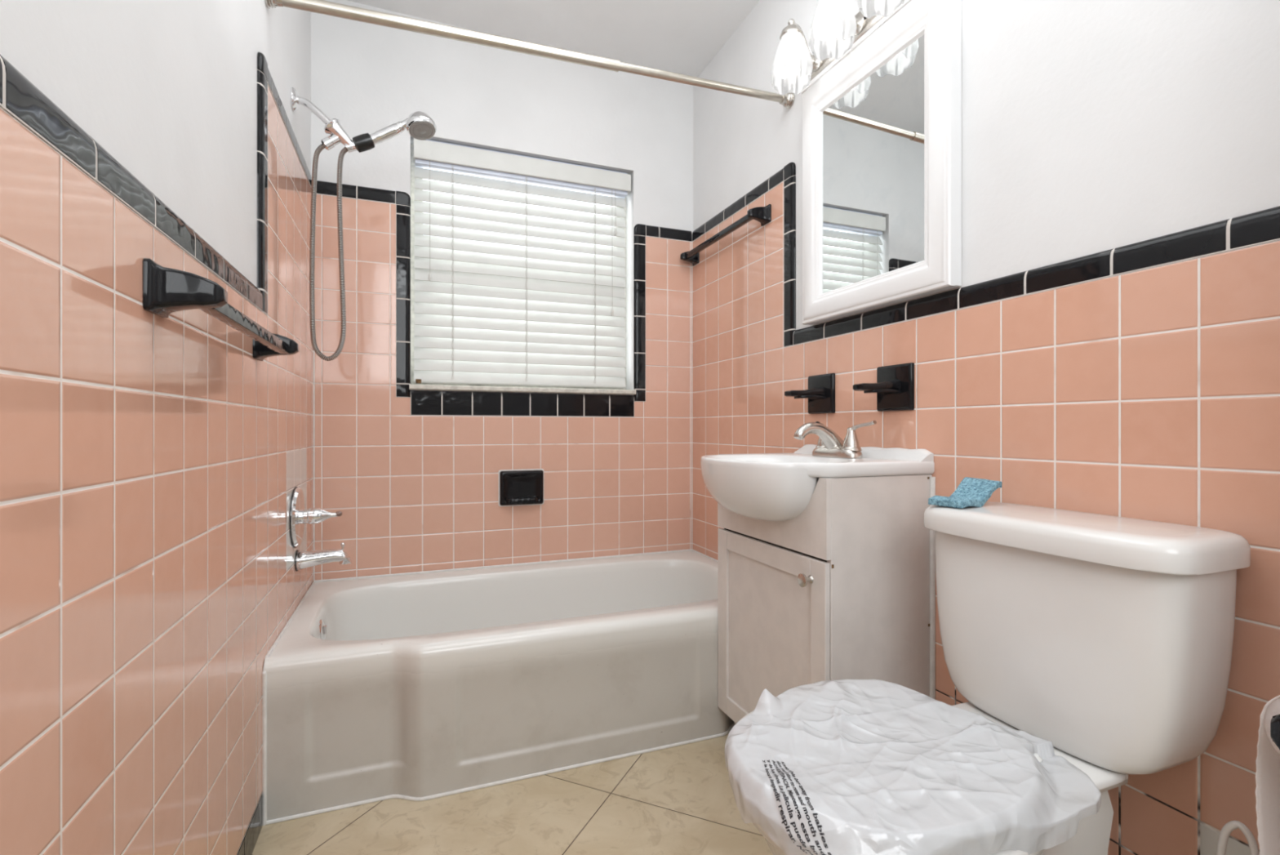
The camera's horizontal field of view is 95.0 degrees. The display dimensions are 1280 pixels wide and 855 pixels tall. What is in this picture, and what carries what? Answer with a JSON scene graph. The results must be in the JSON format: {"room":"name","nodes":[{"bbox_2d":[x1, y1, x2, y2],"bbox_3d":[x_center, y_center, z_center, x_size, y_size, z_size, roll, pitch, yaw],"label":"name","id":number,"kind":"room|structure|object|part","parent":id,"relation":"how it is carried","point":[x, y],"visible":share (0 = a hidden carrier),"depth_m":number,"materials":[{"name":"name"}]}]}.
{"room":"bathroom","nodes":[
{"label":"bathroom","id":0,"kind":"room"},
{"bbox_2d":[0,0,313,854],"bbox_3d":[-0.562,-0.307,0.405,0.120,2.420,3.763,0,0,-21],"label":"wall","id":1,"kind":"structure","parent":0,"point":[151,465],"depth_m":0.75,"materials":[{"name":"pink tile"}]},
{"bbox_2d":[0,54,262,311],"bbox_3d":[-0.586,-0.291,0.621,0.012,0.050,1.523,0,0,-21],"label":"trim","id":2,"kind":"structure","parent":1,"relation":"attached to","point":[19,96],"depth_m":0.64,"materials":[{"name":"black tile"}]},
{"bbox_2d":[142,257,298,360],"bbox_3d":[-0.703,-0.184,1.042,0.080,0.066,0.616,0,0,-21],"label":"towel bar","id":3,"kind":"object","parent":1,"relation":"attached to","point":[166,291],"visible":1,"depth_m":0.78,"materials":[{"name":"black ceramic"}]},
{"bbox_3d":[-0.603,-0.184,0.787,0.080,0.066,0.068,0,0,-21],"label":"mount post","id":4,"kind":"part","parent":3,"relation":"part of","materials":[{"name":"black ceramic"}]},
{"bbox_3d":[-0.802,-0.184,1.298,0.080,0.066,0.068,0,0,-21],"label":"mount post","id":5,"kind":"part","parent":3,"relation":"part of","materials":[{"name":"black ceramic"}]},
{"bbox_2d":[236,795,262,854],"bbox_3d":[-0.590,0.866,0.629,0.011,0.074,1.500,0,0,-21],"label":"baseboard","id":6,"kind":"structure","parent":1,"relation":"attached to","point":[248,843],"depth_m":1.25,"materials":[{"name":"tile"}]},
{"bbox_2d":[257,69,267,315],"bbox_3d":[-0.872,-0.540,1.354,0.012,0.547,0.050,0,0,-21],"label":"trim","id":7,"kind":"structure","parent":1,"relation":"attached to","point":[262,83],"depth_m":1.34,"materials":[{"name":"black tile"}]},
{"bbox_2d":[257,52,267,81],"bbox_3d":[-0.872,-0.839,1.354,0.012,0.049,0.049,0,0,-21],"label":"trim","id":8,"kind":"structure","parent":1,"relation":"attached to","point":[262,64],"depth_m":1.34,"materials":[{"name":"black tile"}]},
{"bbox_2d":[267,67,311,186],"bbox_3d":[-1.008,-0.839,1.704,0.012,0.050,0.699,0,0,-21],"label":"trim","id":9,"kind":"structure","parent":1,"relation":"attached to","point":[271,84],"depth_m":1.60,"materials":[{"name":"black tile"}]},
{"bbox_2d":[289,486,342,547],"bbox_3d":[-0.949,0.258,1.734,0.123,0.177,0.177,0,0,-21],"label":"shower valve","id":10,"kind":"object","parent":1,"relation":"attached to","point":[299,515],"visible":1,"depth_m":1.70,"materials":[{"name":"silver metal"}]},
{"bbox_3d":[-0.948,0.258,1.734,0.099,0.049,0.049,0,0,-21],"label":"handle","id":11,"kind":"part","parent":10,"relation":"part of","materials":[{"name":"silver metal"}]},
{"bbox_2d":[289,87,357,152],"bbox_3d":[-0.936,-0.910,1.730,0.183,0.173,0.063,0,0,-8],"label":"shower","id":12,"kind":"object","parent":1,"relation":"attached to","point":[333,126],"visible":0.99,"depth_m":1.72,"materials":[{"name":"silver metal"}]},
{"bbox_2d":[309,111,436,360],"bbox_3d":[-0.793,-0.576,1.760,0.352,0.753,0.086,0,0,-4],"label":"shower","id":13,"kind":"object","parent":12,"relation":"attached to","point":[420,126],"visible":1,"depth_m":1.74,"materials":[{"name":"silver plastic"}]},
{"bbox_3d":[-0.744,-0.905,1.783,0.149,0.090,0.038,0,0,-5],"label":"handle","id":14,"kind":"part","parent":13,"relation":"part of","materials":[{"name":"silver metal"}]},
{"bbox_2d":[294,542,352,571],"bbox_3d":[-0.946,0.384,1.760,0.148,0.076,0.063,0,0,-21],"label":"tub spout","id":15,"kind":"object","parent":1,"relation":"attached to","point":[303,559],"visible":1,"depth_m":1.74,"materials":[{"name":"silver metal"}]},
{"bbox_3d":[-0.901,0.356,1.777,0.012,0.022,0.012,0,0,-21],"label":"diverter knob","id":16,"kind":"part","parent":15,"relation":"part of","materials":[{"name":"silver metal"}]},
{"bbox_2d":[264,0,795,108],"bbox_3d":[-0.204,-1.054,1.660,1.478,0.079,0.050,0,0,-20],"label":"shower curtain rod","id":17,"kind":"object","parent":1,"relation":"attached to","point":[319,6],"visible":0.94,"depth_m":1.59,"materials":[{"name":"silver metal"}]},
{"bbox_2d":[311,0,693,579],"bbox_3d":[-0.480,-0.307,2.370,1.478,2.420,0.160,0,0,-21],"label":"wall","id":18,"kind":"structure","parent":0,"point":[412,493],"depth_m":2.23,"materials":[{"name":"pink tile"}]},
{"bbox_2d":[316,180,395,204],"bbox_3d":[-1.010,-0.839,2.083,0.262,0.050,0.012,0,0,-21],"label":"trim","id":19,"kind":"structure","parent":18,"relation":"attached to","point":[324,188],"depth_m":2.08,"materials":[{"name":"black tile"}]},
{"bbox_2d":[395,204,410,397],"bbox_3d":[-0.864,-0.463,2.139,0.049,0.700,0.012,0,0,-21],"label":"trim","id":20,"kind":"structure","parent":18,"relation":"attached to","point":[402,211],"depth_m":2.13,"materials":[{"name":"black tile"}]},
{"bbox_2d":[395,191,410,206],"bbox_3d":[-0.863,-0.839,2.140,0.049,0.049,0.012,0,0,-21],"label":"trim","id":21,"kind":"structure","parent":18,"relation":"attached to","point":[402,197],"depth_m":2.13,"materials":[{"name":"black tile"}]},
{"bbox_2d":[313,232,692,580],"bbox_3d":[-0.451,-0.160,2.295,1.462,1.387,0.006,0,0,-21],"label":"grout","id":22,"kind":"structure","parent":18,"relation":"attached to","point":[691,233],"depth_m":2.03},
{"bbox_2d":[497,468,544,506],"bbox_3d":[-0.456,0.230,2.274,0.178,0.142,0.036,0,0,-21],"label":"soap dish","id":23,"kind":"object","parent":18,"relation":"attached to","point":[515,486],"visible":1,"depth_m":2.28,"materials":[{"name":"black ceramic"}]},
{"bbox_2d":[410,390,634,417],"bbox_3d":[-0.433,-0.094,2.307,0.875,0.090,0.011,0,0,-21],"label":"trim","id":24,"kind":"structure","parent":18,"relation":"attached to","point":[422,402],"depth_m":2.28,"materials":[{"name":"black tile"}]},
{"bbox_2d":[408,143,635,394],"bbox_3d":[-0.455,-0.614,2.363,0.884,0.944,0.151,0,0,-21],"label":"window","id":25,"kind":"structure","parent":18,"relation":"in","point":[420,386],"depth_m":2.24,"materials":[{"name":"white paint"}]},
{"bbox_3d":[-0.468,-0.195,2.397,0.870,0.065,0.006,0,0,-21],"label":"sash rail","id":26,"kind":"part","parent":25,"relation":"part of","materials":[{"name":"white paint"}]},
{"bbox_2d":[413,137,631,388],"bbox_3d":[-0.445,-0.626,2.342,0.859,0.915,0.067,0,0,-21],"label":"window blind","id":27,"kind":"object","parent":25,"relation":"attached to","point":[496,317],"visible":1,"depth_m":2.33,"materials":[{"name":"white plastic"}]},
{"bbox_3d":[-0.782,-0.785,2.183,0.004,0.424,0.002,0,0,42],"label":"pull cord","id":28,"kind":"part","parent":27,"relation":"part of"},
{"bbox_3d":[-0.710,-0.592,2.221,0.007,0.811,0.010,0,0,-21],"label":"ladder cord","id":29,"kind":"part","parent":27,"relation":"part of","materials":[{"name":"white fabric"}]},
{"bbox_3d":[-0.456,-0.179,2.351,0.842,0.016,0.026,0,0,-21],"label":"rail","id":30,"kind":"part","parent":27,"relation":"part of","materials":[{"name":"white plastic"}]},
{"bbox_3d":[-0.450,-0.592,2.322,0.007,0.811,0.010,0,0,-21],"label":"ladder cord","id":31,"kind":"part","parent":27,"relation":"part of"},
{"bbox_3d":[-0.186,-0.592,2.425,0.007,0.811,0.010,0,0,-21],"label":"ladder cord","id":32,"kind":"part","parent":27,"relation":"part of","materials":[{"name":"white fabric"}]},
{"bbox_3d":[-0.116,-0.747,2.442,0.004,0.500,0.002,0,0,42],"label":"pull cord","id":33,"kind":"part","parent":27,"relation":"part of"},
{"bbox_3d":[-0.448,-0.154,2.345,0.884,0.024,0.111,0,0,-21],"label":"sill","id":34,"kind":"part","parent":25,"relation":"part of","materials":[{"name":"white paint"}]},
{"bbox_2d":[633,235,645,401],"bbox_3d":[-0.001,-0.463,2.475,0.050,0.700,0.012,0,0,-21],"label":"trim","id":35,"kind":"structure","parent":18,"relation":"attached to","point":[639,241],"depth_m":2.47,"materials":[{"name":"black tile"}]},
{"bbox_2d":[633,223,645,235],"bbox_3d":[-0.001,-0.839,2.475,0.049,0.049,0.012,0,0,-21],"label":"trim","id":36,"kind":"structure","parent":18,"relation":"attached to","point":[639,229],"depth_m":2.47,"materials":[{"name":"black tile"}]},
{"bbox_2d":[645,225,692,241],"bbox_3d":[0.124,-0.839,2.524,0.218,0.050,0.012,0,0,-21],"label":"trim","id":37,"kind":"structure","parent":18,"relation":"attached to","point":[651,231],"depth_m":2.52,"materials":[{"name":"black tile"}]},
{"bbox_2d":[251,732,773,854],"bbox_3d":[0.196,0.933,0.646,1.708,0.060,3.863,0,0,-21],"label":"floor","id":38,"kind":"structure","parent":0,"point":[679,799],"depth_m":1.35,"materials":[{"name":"beige tile"}]},
{"bbox_2d":[262,548,734,825],"bbox_3d":[-0.308,0.715,1.928,1.461,0.380,0.788,0,0,-21],"label":"bathtub","id":39,"kind":"object","parent":38,"relation":"on","point":[424,685],"visible":0.83,"depth_m":1.55,"materials":[{"name":"white ceramic"}]},
{"bbox_3d":[-0.914,0.585,1.688,0.021,0.070,0.070,0,0,-21],"label":"overflow plate","id":40,"kind":"part","parent":39,"relation":"part of","materials":[{"name":"silver metal"}]},
{"bbox_2d":[717,474,935,724],"bbox_3d":[0.448,0.506,1.540,0.337,0.794,0.494,0,0,-21],"label":"vanity cabinet","id":41,"kind":"object","parent":38,"relation":"on","point":[843,588],"visible":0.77,"depth_m":1.35,"materials":[{"name":"white paint"}]},
{"bbox_3d":[0.321,0.554,1.496,0.013,0.523,0.480,0,0,-21],"label":"door","id":42,"kind":"part","parent":41,"relation":"part of","materials":[{"name":"white paint"}]},
{"bbox_3d":[0.370,0.338,1.312,0.028,0.030,0.030,0,0,-21],"label":"knob","id":43,"kind":"part","parent":41,"relation":"part of","materials":[{"name":"silver metal"}]},
{"bbox_2d":[700,444,934,520],"bbox_3d":[0.396,0.138,1.523,0.436,0.179,0.494,0,0,-21],"label":"vanity sink","id":44,"kind":"object","parent":41,"relation":"in","point":[768,486],"visible":0.91,"depth_m":1.35,"materials":[{"name":"white ceramic"}]},
{"bbox_2d":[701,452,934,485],"bbox_3d":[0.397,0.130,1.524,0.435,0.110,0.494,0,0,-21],"label":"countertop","id":45,"kind":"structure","parent":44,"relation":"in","point":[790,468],"depth_m":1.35,"materials":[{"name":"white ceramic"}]},
{"bbox_2d":[793,420,876,457],"bbox_3d":[0.480,0.031,1.546,0.174,0.103,0.229,0,0,-21],"label":"sink faucet","id":46,"kind":"object","parent":44,"relation":"on","point":[829,444],"visible":1,"depth_m":1.52,"materials":[{"name":"silver metal"}]},
{"bbox_3d":[0.477,0.033,1.545,0.167,0.099,0.054,0,0,-21],"label":"spout","id":47,"kind":"part","parent":46,"relation":"part of","materials":[{"name":"silver metal"}]},
{"bbox_3d":[0.504,0.015,1.635,0.041,0.070,0.085,0,0,-13],"label":"lever handle","id":48,"kind":"part","parent":46,"relation":"part of","materials":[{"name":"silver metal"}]},
{"bbox_3d":[0.557,0.015,1.497,0.041,0.070,0.085,0,0,-30],"label":"lever handle","id":49,"kind":"part","parent":46,"relation":"part of","materials":[{"name":"silver metal"}]},
{"bbox_2d":[738,501,1250,854],"bbox_3d":[0.484,0.527,0.913,0.709,0.754,0.437,0,0,-21],"label":"toilet","id":50,"kind":"object","parent":38,"relation":"on","point":[1108,640],"visible":0.59,"depth_m":0.88,"materials":[{"name":"white ceramic"}]},
{"bbox_2d":[724,679,1101,854],"bbox_3d":[0.365,0.483,0.880,0.492,0.094,0.388,0,0,-21],"label":"plastic bag","id":51,"kind":"object","parent":50,"relation":"on","point":[838,766],"visible":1,"depth_m":0.79,"materials":[{"name":"white plastic"}]},
{"bbox_2d":[762,759,831,854],"bbox_3d":[0.208,0.480,0.726,0.063,0.035,0.215,0,0,-21],"label":"print","id":52,"kind":"object","parent":51,"relation":"attached to","point":[797,807],"depth_m":0.73,"materials":[{"name":"black"}]},
{"bbox_3d":[0.432,0.709,0.892,0.584,0.389,0.368,0,0,-21],"label":"bowl","id":53,"kind":"part","parent":50,"relation":"part of","materials":[{"name":"white ceramic"}]},
{"bbox_2d":[928,476,1001,507],"bbox_3d":[0.639,0.126,1.152,0.140,0.050,0.072,0,0,-32],"label":"cloth","id":54,"kind":"object","parent":50,"relation":"on","point":[975,492],"visible":1,"depth_m":1.15,"materials":[{"name":"blue fabric"}]},
{"bbox_3d":[0.719,0.346,1.004,0.190,0.329,0.414,0,0,-21],"label":"tank","id":55,"kind":"part","parent":50,"relation":"part of","materials":[{"name":"white ceramic"}]},
{"bbox_3d":[0.714,0.173,1.002,0.216,0.046,0.437,0,0,-21],"label":"tank lid","id":56,"kind":"part","parent":50,"relation":"part of","materials":[{"name":"white ceramic"}]},
{"bbox_2d":[1216,819,1259,854],"bbox_3d":[0.822,0.721,0.805,0.074,0.364,0.074,0,0,-21],"label":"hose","id":57,"kind":"object","parent":38,"relation":"on","point":[1229,826],"visible":1,"depth_m":0.81,"materials":[{"name":"white plastic"}]},
{"bbox_2d":[346,0,759,77],"bbox_3d":[0.196,-1.557,0.646,1.708,0.080,3.863,0,0,-21],"label":"ceiling","id":58,"kind":"structure","parent":0,"point":[682,37],"depth_m":2.19,"materials":[{"name":"white paint"}]},
{"bbox_2d":[692,0,1279,854],"bbox_3d":[0.913,-0.307,0.979,0.130,2.420,3.763,0,0,-21],"label":"wall","id":59,"kind":"structure","parent":0,"point":[1089,126],"depth_m":1.08,"materials":[{"name":"pink tile"}]},
{"bbox_2d":[680,204,771,266],"bbox_3d":[0.305,-0.735,2.258,0.074,0.060,0.592,0,0,-21],"label":"towel bar","id":60,"kind":"object","parent":59,"relation":"attached to","point":[762,215],"visible":1,"depth_m":2.13,"materials":[{"name":"black ceramic"}]},
{"bbox_3d":[0.208,-0.735,2.508,0.074,0.060,0.056,0,0,-21],"label":"mount post","id":61,"kind":"part","parent":60,"relation":"part of","materials":[{"name":"black ceramic"}]},
{"bbox_3d":[0.402,-0.735,2.008,0.074,0.060,0.056,0,0,-21],"label":"mount post","id":62,"kind":"part","parent":60,"relation":"part of","materials":[{"name":"black ceramic"}]},
{"bbox_2d":[692,168,783,241],"bbox_3d":[0.355,-0.839,2.245,0.012,0.050,0.677,0,0,-21],"label":"trim","id":63,"kind":"structure","parent":59,"relation":"attached to","point":[776,179],"depth_m":2.17,"materials":[{"name":"black tile"}]},
{"bbox_2d":[783,175,795,346],"bbox_3d":[0.487,-0.540,1.906,0.012,0.547,0.050,0,0,-21],"label":"trim","id":64,"kind":"structure","parent":59,"relation":"attached to","point":[789,184],"depth_m":1.90,"materials":[{"name":"black tile"}]},
{"bbox_2d":[783,162,795,180],"bbox_3d":[0.487,-0.839,1.906,0.012,0.049,0.049,0,0,-21],"label":"trim","id":65,"kind":"structure","parent":59,"relation":"attached to","point":[789,170],"depth_m":1.90,"materials":[{"name":"black tile"}]},
{"bbox_2d":[784,373,835,413],"bbox_3d":[0.486,-0.103,1.726,0.122,0.116,0.116,0,0,-21],"label":"holder","id":66,"kind":"object","parent":59,"relation":"attached to","point":[820,393],"visible":1,"depth_m":1.72,"materials":[{"name":"black ceramic"}]},
{"bbox_3d":[0.483,-0.107,1.724,0.115,0.036,0.054,0,0,-21],"label":"arm","id":67,"kind":"part","parent":66,"relation":"part of","materials":[{"name":"black ceramic"}]},
{"bbox_2d":[770,0,904,95],"bbox_3d":[0.531,-1.082,1.540,0.193,0.193,0.570,0,0,-21],"label":"vanity light","id":68,"kind":"object","parent":59,"relation":"attached to","point":[834,28],"visible":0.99,"depth_m":1.57,"materials":[{"name":"white glass"}]},
{"bbox_3d":[0.437,-1.058,1.692,0.128,0.145,0.113,0,0,-21],"label":"lamp shade","id":69,"kind":"part","parent":68,"relation":"part of","materials":[{"name":"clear glass"}]},
{"bbox_3d":[0.437,-1.074,1.692,0.072,0.106,0.072,0,0,-21],"label":"bulb","id":70,"kind":"part","parent":68,"relation":"part of","materials":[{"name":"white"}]},
{"bbox_3d":[0.483,-1.116,1.722,0.097,0.112,0.044,0,0,-21],"label":"arm","id":71,"kind":"part","parent":68,"relation":"part of","materials":[{"name":"silver metal"}]},
{"bbox_3d":[0.501,-1.058,1.528,0.128,0.145,0.113,0,0,-21],"label":"lamp shade","id":72,"kind":"part","parent":68,"relation":"part of","materials":[{"name":"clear glass"}]},
{"bbox_3d":[0.501,-1.074,1.528,0.072,0.106,0.072,0,0,-21],"label":"bulb","id":73,"kind":"part","parent":68,"relation":"part of","materials":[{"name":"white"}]},
{"bbox_3d":[0.546,-1.116,1.559,0.097,0.112,0.044,0,0,-21],"label":"arm","id":74,"kind":"part","parent":68,"relation":"part of","materials":[{"name":"silver metal"}]},
{"bbox_3d":[0.564,-1.058,1.365,0.128,0.145,0.113,0,0,-21],"label":"lamp shade","id":75,"kind":"part","parent":68,"relation":"part of","materials":[{"name":"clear glass"}]},
{"bbox_2d":[800,0,961,324],"bbox_3d":[0.606,-0.677,1.552,0.046,0.718,0.529,0,0,-21],"label":"upper cabinet","id":76,"kind":"object","parent":59,"relation":"attached to","point":[882,122],"visible":0.98,"depth_m":1.49,"materials":[{"name":"white wood"}]},
{"bbox_3d":[0.596,-1.023,1.548,0.020,0.026,0.529,0,0,-21],"label":"crown moulding","id":77,"kind":"part","parent":76,"relation":"part of","materials":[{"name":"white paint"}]},
{"bbox_2d":[822,34,924,293],"bbox_3d":[0.603,-0.662,1.551,0.001,0.532,0.371,0,0,-21],"label":"mirror glass","id":78,"kind":"object","parent":76,"relation":"attached to","point":[873,136],"depth_m":1.53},
{"bbox_2d":[853,362,914,411],"bbox_3d":[0.590,-0.103,1.459,0.122,0.116,0.116,0,0,-21],"label":"holder","id":79,"kind":"object","parent":59,"relation":"attached to","point":[894,387],"visible":1,"depth_m":1.45,"materials":[{"name":"black ceramic"}]},
{"bbox_3d":[0.586,-0.107,1.458,0.115,0.036,0.054,0,0,-21],"label":"arm","id":80,"kind":"part","parent":79,"relation":"part of","materials":[{"name":"black ceramic"}]},
{"bbox_2d":[792,205,1279,345],"bbox_3d":[0.734,-0.291,1.270,0.012,0.050,1.314,0,0,-21],"label":"trim","id":81,"kind":"structure","parent":59,"relation":"attached to","point":[1263,226],"depth_m":1.07,"materials":[{"name":"black tile"}]},
{"bbox_3d":[0.315,-0.307,0.326,1.478,2.420,0.140,0,0,-21],"label":"wall","id":82,"kind":"structure","parent":0,"visible":0},
{"bbox_2d":[1270,713,1279,749],"bbox_3d":[0.815,0.344,0.652,0.207,0.068,0.104,0,0,-21],"label":"paper holder","id":83,"kind":"object","parent":82,"relation":"attached to","point":[1275,721],"visible":1,"depth_m":0.67,"materials":[{"name":"black ceramic"}]},
{"bbox_2d":[1254,694,1279,854],"bbox_3d":[0.806,0.481,0.674,0.109,0.367,0.103,0,0,-21],"label":"toilet paper roll","id":84,"kind":"object","parent":83,"relation":"on","point":[1267,791],"visible":0.92,"depth_m":0.71,"materials":[{"name":"white paper"}]}
]}

